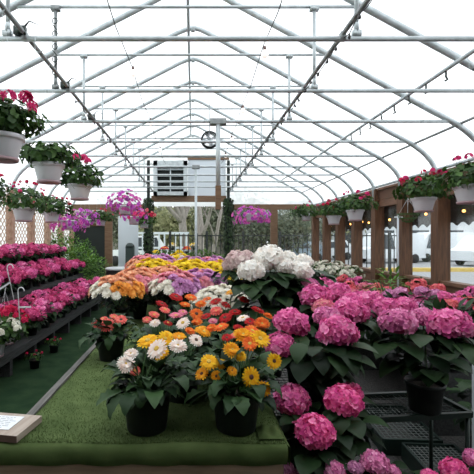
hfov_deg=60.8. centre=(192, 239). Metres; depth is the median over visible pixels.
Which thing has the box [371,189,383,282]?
wooden post
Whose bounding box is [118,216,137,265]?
door
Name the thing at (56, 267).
hydrangea
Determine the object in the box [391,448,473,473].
hydrangea
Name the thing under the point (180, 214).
tree
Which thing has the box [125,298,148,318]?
pot
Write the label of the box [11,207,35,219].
pot
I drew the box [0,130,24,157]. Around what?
pot
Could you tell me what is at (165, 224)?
tree
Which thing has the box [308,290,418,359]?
hydrangea
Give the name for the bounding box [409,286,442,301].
hydrangea
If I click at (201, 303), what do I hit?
flower
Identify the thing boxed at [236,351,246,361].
flower
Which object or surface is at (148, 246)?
post
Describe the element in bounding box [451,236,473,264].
van
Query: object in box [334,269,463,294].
wall
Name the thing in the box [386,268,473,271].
kerb
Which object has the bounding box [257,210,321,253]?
tree
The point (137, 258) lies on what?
chrysanthemum
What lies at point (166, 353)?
flower
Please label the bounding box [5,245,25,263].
hydrangea
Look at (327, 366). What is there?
hydrangea
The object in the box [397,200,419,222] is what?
wire basket
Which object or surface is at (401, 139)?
roof truss
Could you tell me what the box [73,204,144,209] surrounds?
trim
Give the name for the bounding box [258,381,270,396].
flower
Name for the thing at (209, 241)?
tree
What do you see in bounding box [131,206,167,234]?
tree
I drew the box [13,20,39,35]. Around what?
clamp
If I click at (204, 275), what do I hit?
chrysanthemum
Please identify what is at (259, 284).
hydrangea
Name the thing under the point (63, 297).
hydrangea
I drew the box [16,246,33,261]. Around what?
hydrangea
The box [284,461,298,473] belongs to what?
hydrangea
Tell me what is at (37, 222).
lattice panel
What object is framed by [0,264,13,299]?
hook
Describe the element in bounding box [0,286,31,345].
geranium
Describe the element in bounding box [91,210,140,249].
tree
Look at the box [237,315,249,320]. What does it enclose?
flower
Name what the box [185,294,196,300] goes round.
flower
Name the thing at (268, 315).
flower
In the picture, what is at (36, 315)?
hydrangea
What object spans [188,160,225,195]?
wall panel
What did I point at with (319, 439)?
hydrangea
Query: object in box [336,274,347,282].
hydrangea
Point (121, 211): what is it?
pot
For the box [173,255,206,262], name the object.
chrysanthemum
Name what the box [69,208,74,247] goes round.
wooden post
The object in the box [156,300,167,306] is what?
flower
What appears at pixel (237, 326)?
flower
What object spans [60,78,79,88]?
clamp
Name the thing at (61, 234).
potted shrub
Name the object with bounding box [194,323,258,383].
gerbera
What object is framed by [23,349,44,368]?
potted impatiens
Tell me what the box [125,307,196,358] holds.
gerbera
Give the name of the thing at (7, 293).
pot
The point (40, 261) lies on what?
hydrangea
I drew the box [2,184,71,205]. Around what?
pipe
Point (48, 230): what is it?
wooden post
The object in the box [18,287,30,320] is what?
hook
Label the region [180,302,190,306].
flower
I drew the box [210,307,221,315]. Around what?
flower
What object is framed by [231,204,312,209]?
trim
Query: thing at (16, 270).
hydrangea
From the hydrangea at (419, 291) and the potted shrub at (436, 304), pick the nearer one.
the potted shrub at (436, 304)
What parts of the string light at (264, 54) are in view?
bulb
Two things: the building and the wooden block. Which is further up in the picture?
the building
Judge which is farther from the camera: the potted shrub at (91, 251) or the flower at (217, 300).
the potted shrub at (91, 251)
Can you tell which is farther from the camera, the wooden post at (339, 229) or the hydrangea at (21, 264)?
the wooden post at (339, 229)
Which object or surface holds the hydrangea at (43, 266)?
on the bench at (50, 285)
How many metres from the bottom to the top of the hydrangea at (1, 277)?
0.396 m
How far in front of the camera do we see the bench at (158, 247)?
18.69 m
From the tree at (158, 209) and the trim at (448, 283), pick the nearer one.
the trim at (448, 283)
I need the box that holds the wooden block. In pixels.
[0,412,41,442]
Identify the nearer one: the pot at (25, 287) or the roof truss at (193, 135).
the pot at (25, 287)
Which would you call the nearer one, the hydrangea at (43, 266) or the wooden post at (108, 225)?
the hydrangea at (43, 266)
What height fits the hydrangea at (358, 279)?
0.424 m
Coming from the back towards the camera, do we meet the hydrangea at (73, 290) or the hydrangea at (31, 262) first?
the hydrangea at (31, 262)
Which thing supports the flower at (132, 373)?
on the gerbera at (144, 400)
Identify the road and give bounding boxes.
[321,258,473,283]
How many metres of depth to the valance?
8.18 m
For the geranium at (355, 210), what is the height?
1.747 m
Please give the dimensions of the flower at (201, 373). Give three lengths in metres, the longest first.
0.066 x 0.063 x 0.016 m
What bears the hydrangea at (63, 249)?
on the bench
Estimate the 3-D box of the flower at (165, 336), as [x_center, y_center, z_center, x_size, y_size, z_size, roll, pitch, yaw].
[-0.125,0.439,1.779,0.078,0.020,0.081,35,39,13]
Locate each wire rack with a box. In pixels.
[266,370,373,441]
[343,391,472,469]
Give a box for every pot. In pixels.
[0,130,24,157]
[0,290,9,295]
[0,341,6,355]
[10,283,20,291]
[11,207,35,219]
[22,281,31,289]
[26,324,36,335]
[29,358,39,368]
[32,161,64,180]
[32,281,40,286]
[39,316,50,327]
[43,211,60,220]
[48,275,55,281]
[49,343,58,352]
[56,274,62,279]
[60,220,74,227]
[67,183,91,197]
[95,219,105,224]
[96,332,125,361]
[119,205,129,212]
[121,380,171,436]
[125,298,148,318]
[129,216,139,222]
[143,289,160,304]
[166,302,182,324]
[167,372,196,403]
[214,396,257,436]
[246,213,256,220]
[274,370,281,377]
[286,367,297,384]
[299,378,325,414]
[301,214,310,219]
[326,215,341,223]
[346,209,364,219]
[394,337,407,353]
[404,375,446,415]
[410,197,436,209]
[452,184,473,201]
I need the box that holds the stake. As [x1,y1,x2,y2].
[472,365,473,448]
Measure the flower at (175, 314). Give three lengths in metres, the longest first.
0.094 x 0.090 x 0.024 m
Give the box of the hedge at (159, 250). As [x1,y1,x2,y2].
[138,248,223,257]
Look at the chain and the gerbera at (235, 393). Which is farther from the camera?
the chain
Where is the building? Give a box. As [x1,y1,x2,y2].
[281,211,473,257]
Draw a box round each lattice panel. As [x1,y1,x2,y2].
[0,194,9,244]
[15,198,30,243]
[35,201,47,243]
[51,208,60,255]
[64,210,71,249]
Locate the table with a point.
(74, 435)
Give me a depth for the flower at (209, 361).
1.61 m
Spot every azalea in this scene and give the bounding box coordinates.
[312,260,332,270]
[313,266,331,274]
[317,263,341,276]
[327,261,347,276]
[329,267,354,278]
[344,265,365,277]
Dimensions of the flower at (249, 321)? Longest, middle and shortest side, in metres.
0.069 x 0.066 x 0.017 m
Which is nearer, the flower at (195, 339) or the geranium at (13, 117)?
the flower at (195, 339)
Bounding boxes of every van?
[363,233,425,262]
[418,232,473,261]
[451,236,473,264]
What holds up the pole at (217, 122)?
hanging from the roof truss at (321, 51)
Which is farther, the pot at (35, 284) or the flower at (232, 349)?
the pot at (35, 284)
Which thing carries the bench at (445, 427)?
on the floor
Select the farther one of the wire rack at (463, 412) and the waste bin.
the waste bin
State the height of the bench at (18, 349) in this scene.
0.300 m
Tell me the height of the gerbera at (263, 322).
0.413 m
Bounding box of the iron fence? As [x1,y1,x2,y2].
[169,231,396,271]
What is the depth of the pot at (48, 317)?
5.90 m
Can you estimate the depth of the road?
23.56 m
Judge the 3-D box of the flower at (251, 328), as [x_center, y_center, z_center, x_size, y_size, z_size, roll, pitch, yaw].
[0.295,0.453,2.000,0.089,0.022,0.086,3,28,-29]
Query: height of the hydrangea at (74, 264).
0.404 m
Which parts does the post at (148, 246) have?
post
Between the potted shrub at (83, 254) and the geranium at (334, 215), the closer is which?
the geranium at (334, 215)
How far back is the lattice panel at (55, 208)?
12.69 m
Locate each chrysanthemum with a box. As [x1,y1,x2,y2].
[88,272,147,318]
[110,266,161,318]
[124,253,150,268]
[130,257,170,304]
[141,253,176,291]
[146,269,202,324]
[149,264,180,312]
[166,258,215,301]
[170,253,188,259]
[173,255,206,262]
[174,267,226,310]
[182,246,190,253]
[189,283,246,331]
[202,255,230,278]
[205,259,242,305]
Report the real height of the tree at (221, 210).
7.050 m
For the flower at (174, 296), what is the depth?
2.81 m
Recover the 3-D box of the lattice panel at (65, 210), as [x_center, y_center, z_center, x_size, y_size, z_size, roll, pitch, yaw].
[-4.360,-0.280,13.870,0.040,1.579,1.098,0,0,0]
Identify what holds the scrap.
on the table
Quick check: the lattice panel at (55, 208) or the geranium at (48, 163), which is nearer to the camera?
the geranium at (48, 163)
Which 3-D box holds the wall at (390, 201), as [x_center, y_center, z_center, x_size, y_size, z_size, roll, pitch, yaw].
[4.460,-0.975,4.740,0.080,0.390,19.480,0,0,0]
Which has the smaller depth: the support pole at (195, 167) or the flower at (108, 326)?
the flower at (108, 326)
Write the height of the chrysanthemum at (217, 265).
0.572 m
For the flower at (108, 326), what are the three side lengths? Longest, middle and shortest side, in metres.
0.114 x 0.111 x 0.022 m
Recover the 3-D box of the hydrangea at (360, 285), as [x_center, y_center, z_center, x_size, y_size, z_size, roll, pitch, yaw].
[2.243,0.783,5.207,0.590,0.433,0.536,0,0,-27]
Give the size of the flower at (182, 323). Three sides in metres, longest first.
0.090 x 0.087 x 0.018 m
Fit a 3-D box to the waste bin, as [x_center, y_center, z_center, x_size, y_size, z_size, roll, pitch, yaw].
[-2.205,0.850,14.000,0.320,1.500,0.320,0,0,0]
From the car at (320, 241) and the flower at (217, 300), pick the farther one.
the car at (320, 241)
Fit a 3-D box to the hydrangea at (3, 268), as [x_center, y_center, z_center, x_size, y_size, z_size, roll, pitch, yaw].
[-3.498,0.656,7.188,0.538,0.488,0.592,0,0,8]
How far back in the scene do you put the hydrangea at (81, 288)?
7.92 m
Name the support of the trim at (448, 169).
attached to the wall at (390, 201)
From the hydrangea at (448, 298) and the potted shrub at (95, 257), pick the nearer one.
the hydrangea at (448, 298)
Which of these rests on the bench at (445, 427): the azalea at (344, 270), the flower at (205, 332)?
the azalea at (344, 270)
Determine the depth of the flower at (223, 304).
2.59 m
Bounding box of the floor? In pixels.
[0,292,464,473]
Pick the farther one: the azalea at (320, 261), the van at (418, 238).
the van at (418, 238)
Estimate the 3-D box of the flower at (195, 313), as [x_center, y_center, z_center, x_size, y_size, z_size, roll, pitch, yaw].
[0.023,0.493,2.660,0.099,0.096,0.020,11,-44,-1]
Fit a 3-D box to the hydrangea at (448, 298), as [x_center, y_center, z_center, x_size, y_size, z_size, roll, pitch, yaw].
[2.483,0.753,4.015,0.596,0.493,0.586,0,0,-44]
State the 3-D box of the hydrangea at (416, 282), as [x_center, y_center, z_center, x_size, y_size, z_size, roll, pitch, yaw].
[2.765,0.723,4.929,0.620,0.554,0.614,0,0,-36]
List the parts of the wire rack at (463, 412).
shelf frame, leg, leg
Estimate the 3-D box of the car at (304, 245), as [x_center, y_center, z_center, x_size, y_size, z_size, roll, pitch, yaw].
[8.000,0.868,31.000,4.400,1.495,1.800,0,0,-6]
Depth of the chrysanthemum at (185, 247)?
18.35 m
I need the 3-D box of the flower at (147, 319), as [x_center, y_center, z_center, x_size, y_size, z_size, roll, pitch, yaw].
[-0.278,0.483,2.419,0.065,0.016,0.062,13,31,19]
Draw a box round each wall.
[0,200,68,256]
[75,137,310,205]
[316,181,469,217]
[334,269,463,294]
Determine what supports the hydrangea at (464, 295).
on the bench at (445, 427)
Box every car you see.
[113,236,171,265]
[282,242,321,259]
[319,240,350,259]
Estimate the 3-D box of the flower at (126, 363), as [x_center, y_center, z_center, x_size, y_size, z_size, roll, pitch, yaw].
[-0.267,0.495,1.597,0.077,0.024,0.080,24,42,-1]
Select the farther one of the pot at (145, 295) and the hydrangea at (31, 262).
the hydrangea at (31, 262)
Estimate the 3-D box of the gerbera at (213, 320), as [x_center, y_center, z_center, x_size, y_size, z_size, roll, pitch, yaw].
[0.070,0.618,2.382,0.420,0.356,0.399,0,0,26]
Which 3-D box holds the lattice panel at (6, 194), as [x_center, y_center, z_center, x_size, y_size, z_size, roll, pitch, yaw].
[-4.360,-0.280,8.990,0.040,1.579,1.098,0,0,0]
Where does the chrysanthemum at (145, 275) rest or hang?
on the table
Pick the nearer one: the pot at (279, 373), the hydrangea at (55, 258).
the pot at (279, 373)
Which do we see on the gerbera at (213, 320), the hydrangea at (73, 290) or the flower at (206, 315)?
the flower at (206, 315)
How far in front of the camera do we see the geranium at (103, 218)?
10.69 m
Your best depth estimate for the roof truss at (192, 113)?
12.01 m
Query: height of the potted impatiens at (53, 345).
0.209 m
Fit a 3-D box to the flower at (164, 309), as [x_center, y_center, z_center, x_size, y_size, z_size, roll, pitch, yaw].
[-0.169,0.424,2.421,0.072,0.015,0.074,2,25,-40]
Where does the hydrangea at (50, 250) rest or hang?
on the bench
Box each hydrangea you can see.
[0,246,15,265]
[0,264,7,283]
[0,271,21,295]
[0,276,8,291]
[1,299,28,310]
[3,267,30,291]
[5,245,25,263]
[6,263,21,285]
[15,261,35,280]
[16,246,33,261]
[16,307,47,335]
[17,293,36,305]
[21,266,40,289]
[25,244,42,261]
[25,298,62,327]
[26,260,37,280]
[26,289,48,297]
[27,264,49,286]
[32,295,65,322]
[34,259,48,274]
[36,245,48,260]
[40,244,56,258]
[41,265,54,283]
[42,288,56,295]
[46,263,62,281]
[48,256,60,261]
[49,245,60,257]
[51,286,62,292]
[52,261,70,279]
[52,282,71,288]
[53,244,66,257]
[54,261,73,277]
[55,293,74,317]
[60,287,85,309]
[60,291,80,312]
[67,260,80,275]
[71,259,85,274]
[76,286,88,305]
[78,280,98,299]
[78,281,91,301]
[211,249,252,316]
[228,244,310,377]
[259,306,378,414]
[271,250,336,314]
[273,382,390,473]
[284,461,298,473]
[286,278,381,384]
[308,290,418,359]
[311,448,407,473]
[319,277,334,285]
[332,279,359,302]
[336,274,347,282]
[346,276,372,284]
[351,282,381,293]
[370,306,473,415]
[373,282,391,290]
[376,287,432,321]
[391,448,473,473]
[399,277,446,295]
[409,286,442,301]
[428,290,472,314]
[439,294,473,317]
[446,378,471,448]
[450,286,473,316]
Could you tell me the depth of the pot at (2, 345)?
4.42 m
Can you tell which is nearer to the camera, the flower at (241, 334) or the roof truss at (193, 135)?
the flower at (241, 334)
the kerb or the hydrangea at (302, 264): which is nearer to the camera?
the hydrangea at (302, 264)
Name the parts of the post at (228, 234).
post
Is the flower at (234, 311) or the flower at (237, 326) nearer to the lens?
the flower at (237, 326)
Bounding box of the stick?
[394,215,402,286]
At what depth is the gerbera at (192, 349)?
1.96 m
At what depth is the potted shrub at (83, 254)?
10.96 m
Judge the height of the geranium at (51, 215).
1.447 m
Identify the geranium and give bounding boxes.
[0,10,52,163]
[0,131,48,221]
[0,173,10,199]
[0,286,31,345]
[0,317,28,356]
[19,65,81,184]
[33,187,74,222]
[59,103,103,200]
[88,192,114,225]
[133,183,157,228]
[290,170,319,220]
[318,145,346,224]
[338,135,378,220]
[392,88,454,212]
[425,58,473,204]
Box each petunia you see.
[49,186,87,232]
[70,200,100,227]
[106,162,141,214]
[119,173,148,224]
[231,164,270,223]
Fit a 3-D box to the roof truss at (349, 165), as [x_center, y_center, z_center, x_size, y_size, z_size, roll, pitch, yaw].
[0.000,-2.396,9.600,8.764,2.892,0.080,0,0,0]
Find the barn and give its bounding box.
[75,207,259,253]
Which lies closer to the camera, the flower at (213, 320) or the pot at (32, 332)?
the flower at (213, 320)
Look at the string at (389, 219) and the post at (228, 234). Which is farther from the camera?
the post at (228, 234)
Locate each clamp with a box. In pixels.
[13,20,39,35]
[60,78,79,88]
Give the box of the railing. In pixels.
[138,232,188,254]
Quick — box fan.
[201,102,215,148]
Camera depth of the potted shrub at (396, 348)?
3.54 m
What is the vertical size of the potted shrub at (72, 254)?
1.445 m
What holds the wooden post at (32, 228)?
on the floor
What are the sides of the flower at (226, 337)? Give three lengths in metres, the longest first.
0.061 x 0.059 x 0.015 m
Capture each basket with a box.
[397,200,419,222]
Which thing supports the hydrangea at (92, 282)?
on the bench at (18, 349)
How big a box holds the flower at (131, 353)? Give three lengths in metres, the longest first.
0.066 x 0.064 x 0.020 m
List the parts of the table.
frame rail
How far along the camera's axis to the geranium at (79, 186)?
5.04 m
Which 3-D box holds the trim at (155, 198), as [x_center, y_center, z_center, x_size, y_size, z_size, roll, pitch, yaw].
[-0.150,-1.484,14.450,2.700,0.217,0.140,0,0,0]
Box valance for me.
[331,195,473,231]
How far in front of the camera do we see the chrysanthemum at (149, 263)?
4.90 m
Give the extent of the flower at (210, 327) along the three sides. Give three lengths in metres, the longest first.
0.063 x 0.061 x 0.019 m
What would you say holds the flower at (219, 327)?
on the gerbera at (225, 337)
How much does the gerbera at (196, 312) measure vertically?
0.419 m
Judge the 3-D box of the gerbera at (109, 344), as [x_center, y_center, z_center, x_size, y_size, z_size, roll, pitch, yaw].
[-0.555,0.646,2.670,0.418,0.300,0.414,0,0,0]
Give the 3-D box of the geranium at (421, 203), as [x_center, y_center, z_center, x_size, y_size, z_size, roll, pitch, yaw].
[3.109,-1.236,5.505,0.668,1.722,0.719,0,0,-32]
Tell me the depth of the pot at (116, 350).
2.61 m
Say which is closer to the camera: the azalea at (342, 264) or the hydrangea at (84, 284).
the hydrangea at (84, 284)
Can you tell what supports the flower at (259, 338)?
on the gerbera at (235, 393)
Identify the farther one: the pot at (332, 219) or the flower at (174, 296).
the pot at (332, 219)
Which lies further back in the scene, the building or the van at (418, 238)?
the building
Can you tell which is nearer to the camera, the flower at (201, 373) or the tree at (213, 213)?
the flower at (201, 373)
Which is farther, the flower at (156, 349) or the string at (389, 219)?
the string at (389, 219)
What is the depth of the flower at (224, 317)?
2.43 m
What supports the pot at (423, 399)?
on the hydrangea at (441, 328)
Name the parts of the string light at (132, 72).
bulb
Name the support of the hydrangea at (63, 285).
on the bench at (18, 349)
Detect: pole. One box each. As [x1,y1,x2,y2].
[192,165,199,256]
[210,118,225,209]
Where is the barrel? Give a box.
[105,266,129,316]
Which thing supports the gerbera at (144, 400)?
on the table
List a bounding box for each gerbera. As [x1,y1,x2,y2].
[78,313,138,361]
[96,331,196,436]
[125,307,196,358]
[156,293,215,338]
[157,324,218,403]
[177,313,232,375]
[183,328,282,436]
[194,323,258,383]
[204,289,248,341]
[223,306,285,380]
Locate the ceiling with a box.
[0,0,473,212]
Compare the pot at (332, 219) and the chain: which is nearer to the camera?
the chain
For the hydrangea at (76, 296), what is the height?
0.391 m
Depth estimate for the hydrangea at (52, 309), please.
5.88 m
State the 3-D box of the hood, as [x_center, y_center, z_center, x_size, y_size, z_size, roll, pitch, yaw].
[-2.205,0.175,14.000,0.320,0.150,0.320,0,0,0]
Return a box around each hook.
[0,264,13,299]
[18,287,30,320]
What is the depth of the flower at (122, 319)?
2.61 m
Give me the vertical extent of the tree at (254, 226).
5.495 m
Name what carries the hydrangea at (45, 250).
on the bench
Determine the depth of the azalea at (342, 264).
9.50 m
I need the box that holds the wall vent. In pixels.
[153,161,186,195]
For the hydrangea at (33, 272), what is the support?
on the bench at (50, 285)
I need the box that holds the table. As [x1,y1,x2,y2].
[0,299,290,473]
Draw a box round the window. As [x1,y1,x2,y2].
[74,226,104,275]
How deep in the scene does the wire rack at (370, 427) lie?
1.98 m
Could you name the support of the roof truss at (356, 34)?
attached to the ceiling
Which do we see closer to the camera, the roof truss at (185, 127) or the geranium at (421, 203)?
the geranium at (421, 203)
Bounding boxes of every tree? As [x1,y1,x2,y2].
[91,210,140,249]
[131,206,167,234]
[138,206,194,249]
[142,206,210,254]
[165,206,189,253]
[187,206,237,258]
[188,206,235,253]
[197,206,212,255]
[201,206,222,254]
[212,210,280,251]
[235,210,285,252]
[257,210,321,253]
[284,210,333,241]
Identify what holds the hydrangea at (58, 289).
on the bench at (18, 349)
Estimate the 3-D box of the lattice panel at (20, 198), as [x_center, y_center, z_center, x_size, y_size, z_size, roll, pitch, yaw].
[-4.360,-0.280,10.210,0.040,1.579,1.098,0,0,0]
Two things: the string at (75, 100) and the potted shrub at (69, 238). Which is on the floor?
the potted shrub at (69, 238)
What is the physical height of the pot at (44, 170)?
0.188 m
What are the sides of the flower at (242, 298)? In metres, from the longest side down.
0.093 x 0.090 x 0.028 m
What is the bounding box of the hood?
[126,243,133,246]
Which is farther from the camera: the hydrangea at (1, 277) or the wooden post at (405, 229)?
the wooden post at (405, 229)
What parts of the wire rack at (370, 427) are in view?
shelf frame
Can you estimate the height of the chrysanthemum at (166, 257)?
0.609 m
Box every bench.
[0,273,84,303]
[0,294,105,376]
[156,247,190,254]
[265,270,471,435]
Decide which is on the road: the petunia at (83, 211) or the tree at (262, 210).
the tree at (262, 210)
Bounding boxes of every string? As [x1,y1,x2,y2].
[75,100,150,189]
[230,0,371,190]
[345,206,473,224]
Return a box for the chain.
[52,17,57,74]
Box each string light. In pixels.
[107,0,165,163]
[222,0,281,161]
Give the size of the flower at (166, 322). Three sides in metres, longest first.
0.061 x 0.059 x 0.012 m
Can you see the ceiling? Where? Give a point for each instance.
(402, 65)
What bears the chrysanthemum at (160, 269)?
on the table
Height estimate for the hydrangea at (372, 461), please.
0.727 m
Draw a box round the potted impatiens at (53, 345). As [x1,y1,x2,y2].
[44,336,61,352]
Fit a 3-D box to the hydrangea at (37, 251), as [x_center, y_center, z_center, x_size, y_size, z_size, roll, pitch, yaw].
[-3.697,0.315,9.130,0.534,0.451,0.526,0,0,-25]
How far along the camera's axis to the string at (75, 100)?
7.04 m
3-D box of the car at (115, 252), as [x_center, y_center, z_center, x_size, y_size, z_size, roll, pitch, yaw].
[-3.600,0.668,26.000,4.400,1.895,1.800,0,0,-6]
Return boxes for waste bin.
[125,243,134,263]
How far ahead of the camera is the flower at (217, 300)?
2.59 m
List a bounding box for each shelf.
[266,370,350,416]
[363,395,460,414]
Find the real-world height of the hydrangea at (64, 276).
0.401 m
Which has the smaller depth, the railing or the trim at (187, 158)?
the trim at (187, 158)
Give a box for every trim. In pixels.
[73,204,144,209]
[151,196,225,201]
[187,158,228,159]
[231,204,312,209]
[314,161,473,206]
[314,260,473,287]
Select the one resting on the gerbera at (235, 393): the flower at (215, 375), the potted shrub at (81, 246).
the flower at (215, 375)
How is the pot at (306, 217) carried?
on the geranium at (304, 214)
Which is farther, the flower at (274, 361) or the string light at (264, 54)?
the string light at (264, 54)
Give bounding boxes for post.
[6,190,14,244]
[27,197,34,243]
[44,207,50,245]
[58,214,63,256]
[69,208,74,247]
[105,209,112,274]
[143,160,154,255]
[222,160,233,280]
[270,209,277,269]
[311,207,318,263]
[322,205,330,266]
[335,200,344,273]
[351,201,362,275]
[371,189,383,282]
[397,182,412,285]
[431,172,450,299]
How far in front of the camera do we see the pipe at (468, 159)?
8.26 m
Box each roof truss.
[0,0,473,41]
[0,0,473,92]
[0,0,473,142]
[10,80,374,200]
[22,57,400,185]
[25,25,436,172]
[33,98,354,194]
[49,112,337,201]
[63,124,324,202]
[72,134,312,211]
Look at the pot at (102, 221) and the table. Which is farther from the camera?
the pot at (102, 221)
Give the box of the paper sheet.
[0,415,23,429]
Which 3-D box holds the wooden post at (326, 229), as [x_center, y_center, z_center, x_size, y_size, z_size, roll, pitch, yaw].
[4.430,0.200,13.260,0.220,2.800,0.220,0,0,0]
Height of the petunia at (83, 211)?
1.464 m
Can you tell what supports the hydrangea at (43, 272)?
on the bench at (50, 285)
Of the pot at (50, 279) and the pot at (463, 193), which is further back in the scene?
the pot at (50, 279)
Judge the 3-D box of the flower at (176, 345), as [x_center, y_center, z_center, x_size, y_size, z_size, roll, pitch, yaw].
[-0.059,0.426,1.619,0.081,0.024,0.078,21,35,27]
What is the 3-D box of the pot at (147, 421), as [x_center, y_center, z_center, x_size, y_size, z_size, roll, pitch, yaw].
[-0.196,0.711,1.700,0.219,0.170,0.220,0,0,0]
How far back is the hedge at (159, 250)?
15.95 m
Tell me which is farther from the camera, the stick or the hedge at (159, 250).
the hedge at (159, 250)
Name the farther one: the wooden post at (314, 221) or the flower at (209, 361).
the wooden post at (314, 221)
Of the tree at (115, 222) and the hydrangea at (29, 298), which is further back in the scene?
the tree at (115, 222)
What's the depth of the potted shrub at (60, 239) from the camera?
11.57 m
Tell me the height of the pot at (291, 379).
0.155 m
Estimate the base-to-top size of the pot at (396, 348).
0.186 m
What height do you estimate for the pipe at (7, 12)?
0.042 m
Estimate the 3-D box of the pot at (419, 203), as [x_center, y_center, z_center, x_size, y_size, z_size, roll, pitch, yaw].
[3.140,-0.481,5.450,0.320,0.188,0.320,0,0,0]
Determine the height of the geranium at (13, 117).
1.207 m
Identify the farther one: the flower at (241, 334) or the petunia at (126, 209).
the petunia at (126, 209)
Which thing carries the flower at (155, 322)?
on the gerbera at (154, 327)
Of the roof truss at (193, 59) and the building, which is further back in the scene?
the building
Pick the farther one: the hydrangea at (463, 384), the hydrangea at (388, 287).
the hydrangea at (388, 287)
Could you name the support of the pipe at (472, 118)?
attached to the roof truss at (356, 34)
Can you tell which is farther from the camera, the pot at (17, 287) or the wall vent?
the wall vent
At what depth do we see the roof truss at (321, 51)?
5.92 m
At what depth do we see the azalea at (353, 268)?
7.93 m
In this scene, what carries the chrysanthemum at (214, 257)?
on the table
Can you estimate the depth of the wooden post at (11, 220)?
9.53 m
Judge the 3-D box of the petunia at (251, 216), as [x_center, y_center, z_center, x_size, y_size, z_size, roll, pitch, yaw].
[1.367,-1.081,9.408,0.948,1.446,1.013,0,0,0]
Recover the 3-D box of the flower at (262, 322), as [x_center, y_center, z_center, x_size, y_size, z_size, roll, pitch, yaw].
[0.378,0.460,2.196,0.096,0.029,0.093,19,50,16]
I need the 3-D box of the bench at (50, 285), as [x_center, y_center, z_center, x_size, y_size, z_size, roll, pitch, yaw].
[-3.290,1.250,7.300,0.620,0.700,7.400,0,0,0]
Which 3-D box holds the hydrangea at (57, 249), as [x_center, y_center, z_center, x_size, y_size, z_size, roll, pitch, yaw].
[-3.694,0.330,10.451,0.496,0.419,0.489,0,0,-26]
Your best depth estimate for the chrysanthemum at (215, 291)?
3.13 m
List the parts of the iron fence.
post, post, post, post, rail, post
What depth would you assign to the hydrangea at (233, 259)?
3.61 m
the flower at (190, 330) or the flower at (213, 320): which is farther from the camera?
the flower at (213, 320)
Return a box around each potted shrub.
[50,237,79,259]
[52,228,71,259]
[57,231,82,257]
[61,246,86,281]
[66,244,94,278]
[68,237,98,271]
[73,252,102,280]
[81,249,104,277]
[85,255,112,280]
[362,265,411,293]
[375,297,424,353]
[418,297,473,356]
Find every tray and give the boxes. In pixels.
[365,405,442,455]
[401,442,462,473]
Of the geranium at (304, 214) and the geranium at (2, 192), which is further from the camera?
the geranium at (304, 214)
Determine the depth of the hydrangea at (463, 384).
2.91 m
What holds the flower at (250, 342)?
on the gerbera at (235, 393)
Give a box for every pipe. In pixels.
[0,0,152,190]
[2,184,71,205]
[186,0,191,136]
[229,0,370,189]
[278,48,473,182]
[302,116,473,192]
[313,158,473,205]
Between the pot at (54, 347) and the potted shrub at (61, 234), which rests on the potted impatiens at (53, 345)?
the pot at (54, 347)
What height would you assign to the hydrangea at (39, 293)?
0.449 m
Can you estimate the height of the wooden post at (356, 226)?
2.800 m
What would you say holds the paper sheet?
on the wooden block
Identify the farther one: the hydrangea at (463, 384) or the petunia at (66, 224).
the petunia at (66, 224)
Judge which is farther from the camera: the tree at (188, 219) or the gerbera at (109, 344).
the tree at (188, 219)
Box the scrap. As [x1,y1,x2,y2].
[256,424,283,438]
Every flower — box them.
[99,318,114,331]
[114,315,127,323]
[116,355,134,372]
[124,348,137,358]
[130,367,139,375]
[137,334,157,347]
[142,316,151,322]
[147,339,166,358]
[149,311,158,317]
[149,319,159,326]
[155,349,168,359]
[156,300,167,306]
[158,331,172,345]
[159,307,170,312]
[163,320,172,325]
[168,339,187,352]
[169,293,182,300]
[170,312,181,317]
[172,332,186,339]
[176,317,189,328]
[178,309,187,314]
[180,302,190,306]
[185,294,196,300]
[185,327,195,333]
[189,308,202,319]
[189,334,202,346]
[191,318,202,325]
[195,300,205,307]
[195,367,208,379]
[197,328,210,336]
[199,354,218,370]
[201,313,210,318]
[207,324,215,331]
[209,297,220,304]
[209,318,216,323]
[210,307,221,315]
[211,370,220,380]
[214,323,228,331]
[215,359,225,369]
[218,313,231,322]
[221,301,230,308]
[222,333,231,341]
[222,342,239,358]
[227,366,236,375]
[228,309,241,314]
[233,324,242,329]
[233,328,251,341]
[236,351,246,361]
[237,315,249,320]
[238,296,248,302]
[242,336,258,350]
[242,366,258,386]
[245,318,254,324]
[245,325,258,334]
[250,330,270,347]
[251,306,264,313]
[253,317,269,331]
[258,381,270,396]
[263,313,272,318]
[266,353,281,369]
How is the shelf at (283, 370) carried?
attached to the wire rack at (370, 427)
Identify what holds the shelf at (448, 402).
attached to the wire rack at (463, 412)
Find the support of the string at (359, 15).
attached to the roof truss at (17, 4)
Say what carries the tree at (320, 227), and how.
on the lawn
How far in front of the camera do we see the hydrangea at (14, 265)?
7.58 m
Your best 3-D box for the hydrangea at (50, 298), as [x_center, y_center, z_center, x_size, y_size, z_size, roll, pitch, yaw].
[-2.265,1.078,6.323,0.491,0.445,0.540,0,0,8]
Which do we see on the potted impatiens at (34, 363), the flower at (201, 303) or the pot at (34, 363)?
the pot at (34, 363)

